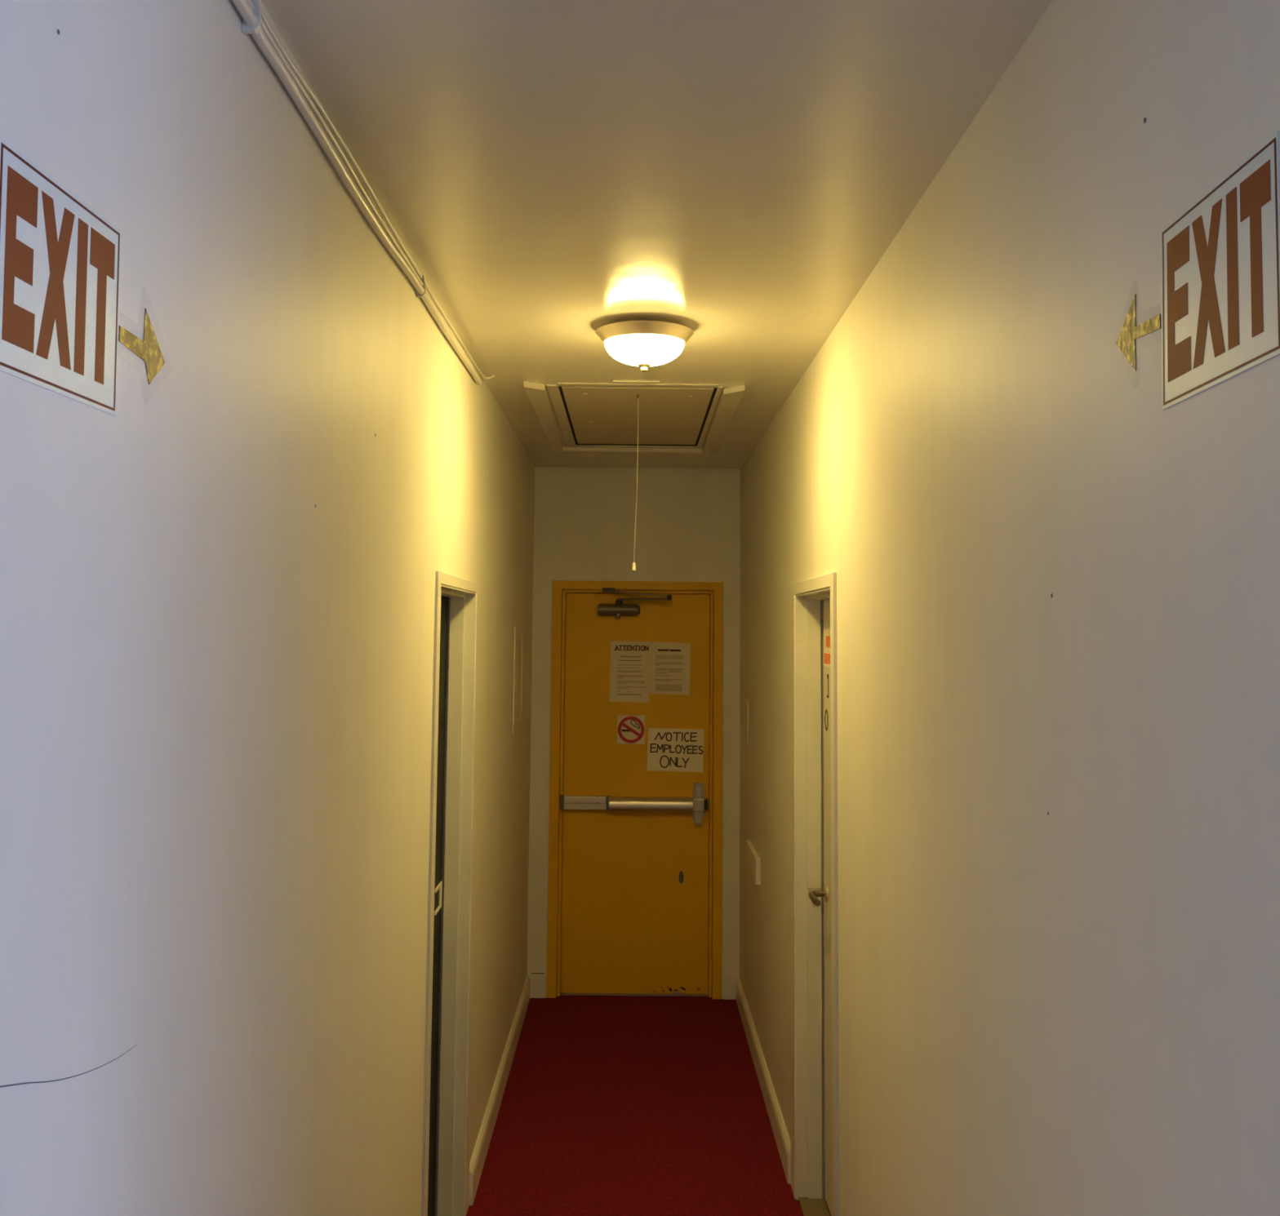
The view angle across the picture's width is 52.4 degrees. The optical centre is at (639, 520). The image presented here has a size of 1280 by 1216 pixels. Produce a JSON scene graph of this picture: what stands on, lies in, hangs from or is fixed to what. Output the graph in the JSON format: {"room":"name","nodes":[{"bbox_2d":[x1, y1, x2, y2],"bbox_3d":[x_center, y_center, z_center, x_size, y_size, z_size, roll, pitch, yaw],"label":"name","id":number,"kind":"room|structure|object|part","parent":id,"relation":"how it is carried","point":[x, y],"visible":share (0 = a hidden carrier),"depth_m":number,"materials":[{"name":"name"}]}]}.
{"room":"exit corridor","nodes":[
{"label":"exit corridor","id":0,"kind":"room"},
{"bbox_2d":[0,0,534,1215],"bbox_3d":[-0.582,0.785,3.643,0.121,2.602,5.600,1,-5,0],"label":"wall","id":1,"kind":"structure","parent":0,"point":[217,588],"depth_m":1.60,"materials":[{"name":"paint"}]},
{"bbox_2d":[0,136,120,415],"bbox_3d":[-0.499,-0.199,1.123,0.002,0.180,0.247,1,-5,0],"label":"exit sign","id":2,"kind":"object","parent":1,"relation":"attached to","point":[60,257],"visible":1,"depth_m":1.11,"materials":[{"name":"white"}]},
{"bbox_2d":[118,307,164,384],"bbox_3d":[-0.500,-0.175,1.321,0.001,0.118,0.148,1,-5,0],"label":"sticker","id":3,"kind":"object","parent":1,"relation":"attached to","point":[148,350],"visible":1,"depth_m":1.32,"materials":[{"name":"gold metal"}]},
{"bbox_2d":[231,0,494,384],"bbox_3d":[-0.491,-0.570,2.590,0.037,0.088,3.270,1,-5,0],"label":"cable bundle","id":4,"kind":"object","parent":1,"relation":"attached to","point":[255,22],"visible":1,"depth_m":2.10,"materials":[{"name":"white plastic"}]},
{"bbox_2d":[421,570,480,1215],"bbox_3d":[-0.592,1.125,3.651,0.147,1.927,0.926,1,-5,0],"label":"door","id":5,"kind":"structure","parent":1,"relation":"in","point":[455,693],"depth_m":3.98,"materials":[{"name":"paint"}]},
{"bbox_3d":[-0.608,1.139,3.921,0.004,0.077,0.125,1,-5,0],"label":"latch plate","id":6,"kind":"part","parent":5,"relation":"part of","materials":[{"name":"beige"}]},
{"bbox_2d":[468,976,530,1205],"bbox_3d":[-0.535,2.169,5.176,0.018,0.105,2.288,1,-5,0],"label":"baseboard","id":7,"kind":"structure","parent":1,"relation":"attached to","point":[478,1157],"depth_m":4.77,"materials":[{"name":"paint"}]},
{"bbox_2d":[512,626,524,734],"bbox_3d":[-0.530,0.689,5.674,0.004,0.450,0.430,1,-5,0],"label":"access panel","id":8,"kind":"object","parent":1,"relation":"attached to","point":[518,639],"visible":1,"depth_m":5.66,"materials":[{"name":"paint"}]},
{"bbox_3d":[-0.532,0.688,5.668,0.002,0.378,0.329,1,-5,0],"label":"door","id":9,"kind":"part","parent":8,"relation":"part of","materials":[{"name":"paint"}]},
{"bbox_2d":[527,466,740,999],"bbox_3d":[-0.023,1.034,6.506,1.275,2.602,0.140,1,-5,0],"label":"wall","id":10,"kind":"structure","parent":0,"point":[688,519],"depth_m":6.51,"materials":[{"name":"paint"}]},
{"bbox_2d":[527,973,546,998],"bbox_3d":[-0.504,2.261,6.323,0.092,0.116,0.013,1,-5,0],"label":"baseboard","id":11,"kind":"structure","parent":10,"relation":"attached to","point":[538,980],"depth_m":6.32,"materials":[{"name":"paint"}]},
{"bbox_2d":[546,580,723,999],"bbox_3d":[-0.019,1.316,6.431,0.853,2.031,0.212,1,-5,0],"label":"door","id":12,"kind":"structure","parent":10,"relation":"in","point":[635,886],"depth_m":6.43,"materials":[{"name":"yellow paint"}]},
{"bbox_2d":[609,641,648,702],"bbox_3d":[-0.051,0.756,6.497,0.198,0.304,0.004,1,-5,0],"label":"paper notice","id":13,"kind":"object","parent":12,"relation":"attached to","point":[629,660],"visible":1,"depth_m":6.50,"materials":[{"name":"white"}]},
{"bbox_2d":[616,667,644,692],"bbox_3d":[-0.046,0.788,6.494,0.145,0.136,0.003,1,-5,0],"label":"print","id":14,"kind":"object","parent":13,"relation":"attached to","point":[628,679],"depth_m":6.50,"materials":[{"name":"beige paper"}]},
{"bbox_2d":[619,656,641,661],"bbox_3d":[-0.048,0.690,6.503,0.110,0.022,0.001,1,-5,0],"label":"print","id":15,"kind":"object","parent":13,"relation":"on","point":[621,658],"depth_m":6.50,"materials":[{"name":"brown"}]},
{"bbox_2d":[617,715,645,744],"bbox_3d":[-0.044,1.041,6.474,0.141,0.141,0.001,1,-5,0],"label":"no smoking sign","id":16,"kind":"object","parent":12,"relation":"attached to","point":[630,729],"visible":1,"depth_m":6.47,"materials":[{"name":"white paper"}]},
{"bbox_3d":[-0.003,0.362,6.449,0.299,0.037,0.018,-1,-5,12],"label":"closer arm","id":17,"kind":"part","parent":12,"relation":"part of","materials":[{"name":"brown metal"}]},
{"bbox_3d":[0.017,0.389,6.456,0.265,0.015,0.022,-1,-5,17],"label":"closer arm","id":18,"kind":"part","parent":12,"relation":"part of","materials":[{"name":"brown metal"}]},
{"bbox_2d":[648,641,690,695],"bbox_3d":[0.148,0.738,6.498,0.208,0.263,0.006,1,-5,0],"label":"paper notice","id":19,"kind":"object","parent":12,"relation":"attached to","point":[669,663],"visible":1,"depth_m":6.50,"materials":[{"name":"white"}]},
{"bbox_2d":[655,655,684,691],"bbox_3d":[0.149,0.762,6.495,0.146,0.177,0.005,1,-5,0],"label":"print","id":20,"kind":"object","parent":19,"relation":"attached to","point":[669,669],"depth_m":6.50,"materials":[{"name":"beige paper"}]},
{"bbox_2d":[646,728,703,772],"bbox_3d":[0.176,1.141,6.466,0.282,0.215,0.003,1,-5,0],"label":"notice","id":21,"kind":"object","parent":12,"relation":"attached to","point":[682,750],"visible":1,"depth_m":6.47,"materials":[{"name":"beige paper"}]},
{"bbox_2d":[722,974,739,999],"bbox_3d":[0.443,2.271,6.327,0.080,0.115,0.012,1,-5,0],"label":"baseboard","id":22,"kind":"structure","parent":10,"relation":"attached to","point":[728,981],"depth_m":6.32,"materials":[{"name":"paint"}]},
{"bbox_2d":[466,993,831,1215],"bbox_3d":[-0.018,2.129,3.673,1.335,0.060,5.920,1,-5,0],"label":"floor","id":23,"kind":"structure","parent":0,"point":[611,1105],"depth_m":4.75,"materials":[{"name":"red carpet"}]},
{"bbox_2d":[261,0,1053,468],"bbox_3d":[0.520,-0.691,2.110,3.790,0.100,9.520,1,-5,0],"label":"ceiling","id":24,"kind":"structure","parent":0,"point":[735,173],"depth_m":2.25,"materials":[{"name":"paint"}]},
{"bbox_2d":[523,380,745,453],"bbox_3d":[-0.019,-0.383,5.073,0.742,0.022,1.595,1,-5,0],"label":"attic hatch","id":25,"kind":"object","parent":24,"relation":"attached to","point":[593,417],"visible":1,"depth_m":4.93,"materials":[{"name":"paint"}]},
{"bbox_2d":[631,399,638,570],"bbox_3d":[-0.017,-0.124,4.477,0.016,0.593,0.014,4,-6,-37],"label":"pull cord","id":26,"kind":"object","parent":25,"relation":"hanging from","point":[633,566],"visible":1,"depth_m":4.47,"materials":[{"name":"white fabric"}]},
{"bbox_3d":[-0.021,0.157,4.453,0.013,0.029,0.013,3,-5,-27],"label":"cord knob","id":27,"kind":"part","parent":26,"relation":"part of","materials":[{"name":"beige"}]},
{"bbox_3d":[-0.011,-0.394,5.045,0.515,0.004,1.323,1,-5,0],"label":"hatch panel","id":28,"kind":"part","parent":25,"relation":"part of","materials":[{"name":"brown wood"}]},
{"bbox_2d":[595,320,693,372],"bbox_3d":[0.012,-0.464,3.502,0.265,0.126,0.265,1,-5,0],"label":"ceiling light","id":29,"kind":"object","parent":24,"relation":"attached to","point":[643,344],"visible":1,"depth_m":3.42,"materials":[{"name":"white glass"}]},
{"bbox_3d":[0.012,-0.451,3.501,0.217,0.062,0.217,1,-5,0],"label":"lamp shade","id":30,"kind":"part","parent":29,"relation":"part of","materials":[{"name":"white glass"}]},
{"bbox_2d":[739,0,1279,1215],"bbox_3d":[0.572,0.796,3.649,0.121,2.602,5.600,1,-5,0],"label":"wall","id":31,"kind":"structure","parent":0,"point":[1058,586],"depth_m":1.69,"materials":[{"name":"paint"}]},
{"bbox_2d":[744,699,748,745],"bbox_3d":[0.495,0.937,6.051,0.005,0.197,0.170,1,-5,0],"label":"cover plate","id":32,"kind":"object","parent":31,"relation":"attached to","point":[746,703],"visible":1,"depth_m":6.02,"materials":[{"name":"paint"}]},
{"bbox_2d":[746,840,760,884],"bbox_3d":[0.485,1.468,5.594,0.020,0.108,0.470,1,-5,0],"label":"wall box","id":33,"kind":"object","parent":31,"relation":"attached to","point":[753,860],"visible":1,"depth_m":5.48,"materials":[{"name":"paint"}]},
{"bbox_2d":[735,977,791,1184],"bbox_3d":[0.481,2.186,5.267,0.018,0.105,2.116,1,-5,0],"label":"baseboard","id":34,"kind":"structure","parent":31,"relation":"attached to","point":[783,1142],"depth_m":4.92,"materials":[{"name":"paint"}]},
{"bbox_2d":[790,572,839,1215],"bbox_3d":[0.573,1.143,3.819,0.150,1.940,0.937,1,-5,0],"label":"door","id":35,"kind":"structure","parent":31,"relation":"in","point":[814,922],"depth_m":4.14,"materials":[{"name":"paint"}]},
{"bbox_3d":[0.557,1.206,4.161,0.043,0.060,0.004,1,-5,0],"label":"strike plate","id":36,"kind":"part","parent":35,"relation":"part of","materials":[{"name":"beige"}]},
{"bbox_3d":[0.554,1.172,4.035,0.055,0.025,0.127,1,-5,0],"label":"lever handle","id":37,"kind":"part","parent":35,"relation":"part of","materials":[{"name":"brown metal"}]},
{"bbox_2d":[823,629,830,667],"bbox_3d":[0.596,0.399,4.062,0.001,0.120,0.295,1,-5,0],"label":"warning sticker","id":38,"kind":"object","parent":35,"relation":"attached to","point":[826,632],"visible":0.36,"depth_m":4.14,"materials":[{"name":"orange"}]},
{"bbox_2d":[824,635,830,664],"bbox_3d":[0.596,0.405,4.067,0.001,0.088,0.265,1,-5,0],"label":"print","id":39,"kind":"object","parent":38,"relation":"attached to","point":[827,638],"depth_m":4.13,"materials":[{"name":"orange paper"}]},
{"bbox_2d":[1115,293,1160,371],"bbox_3d":[0.533,-0.201,1.401,0.001,0.119,0.138,1,-5,0],"label":"sticker","id":40,"kind":"object","parent":31,"relation":"attached to","point":[1126,342],"visible":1,"depth_m":1.41,"materials":[{"name":"gold metal"}]},
{"bbox_2d":[1161,130,1279,409],"bbox_3d":[0.534,-0.220,1.207,0.002,0.194,0.250,1,-5,0],"label":"exit sign","id":41,"kind":"object","parent":31,"relation":"attached to","point":[1220,255],"visible":1,"depth_m":1.19,"materials":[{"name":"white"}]}
]}

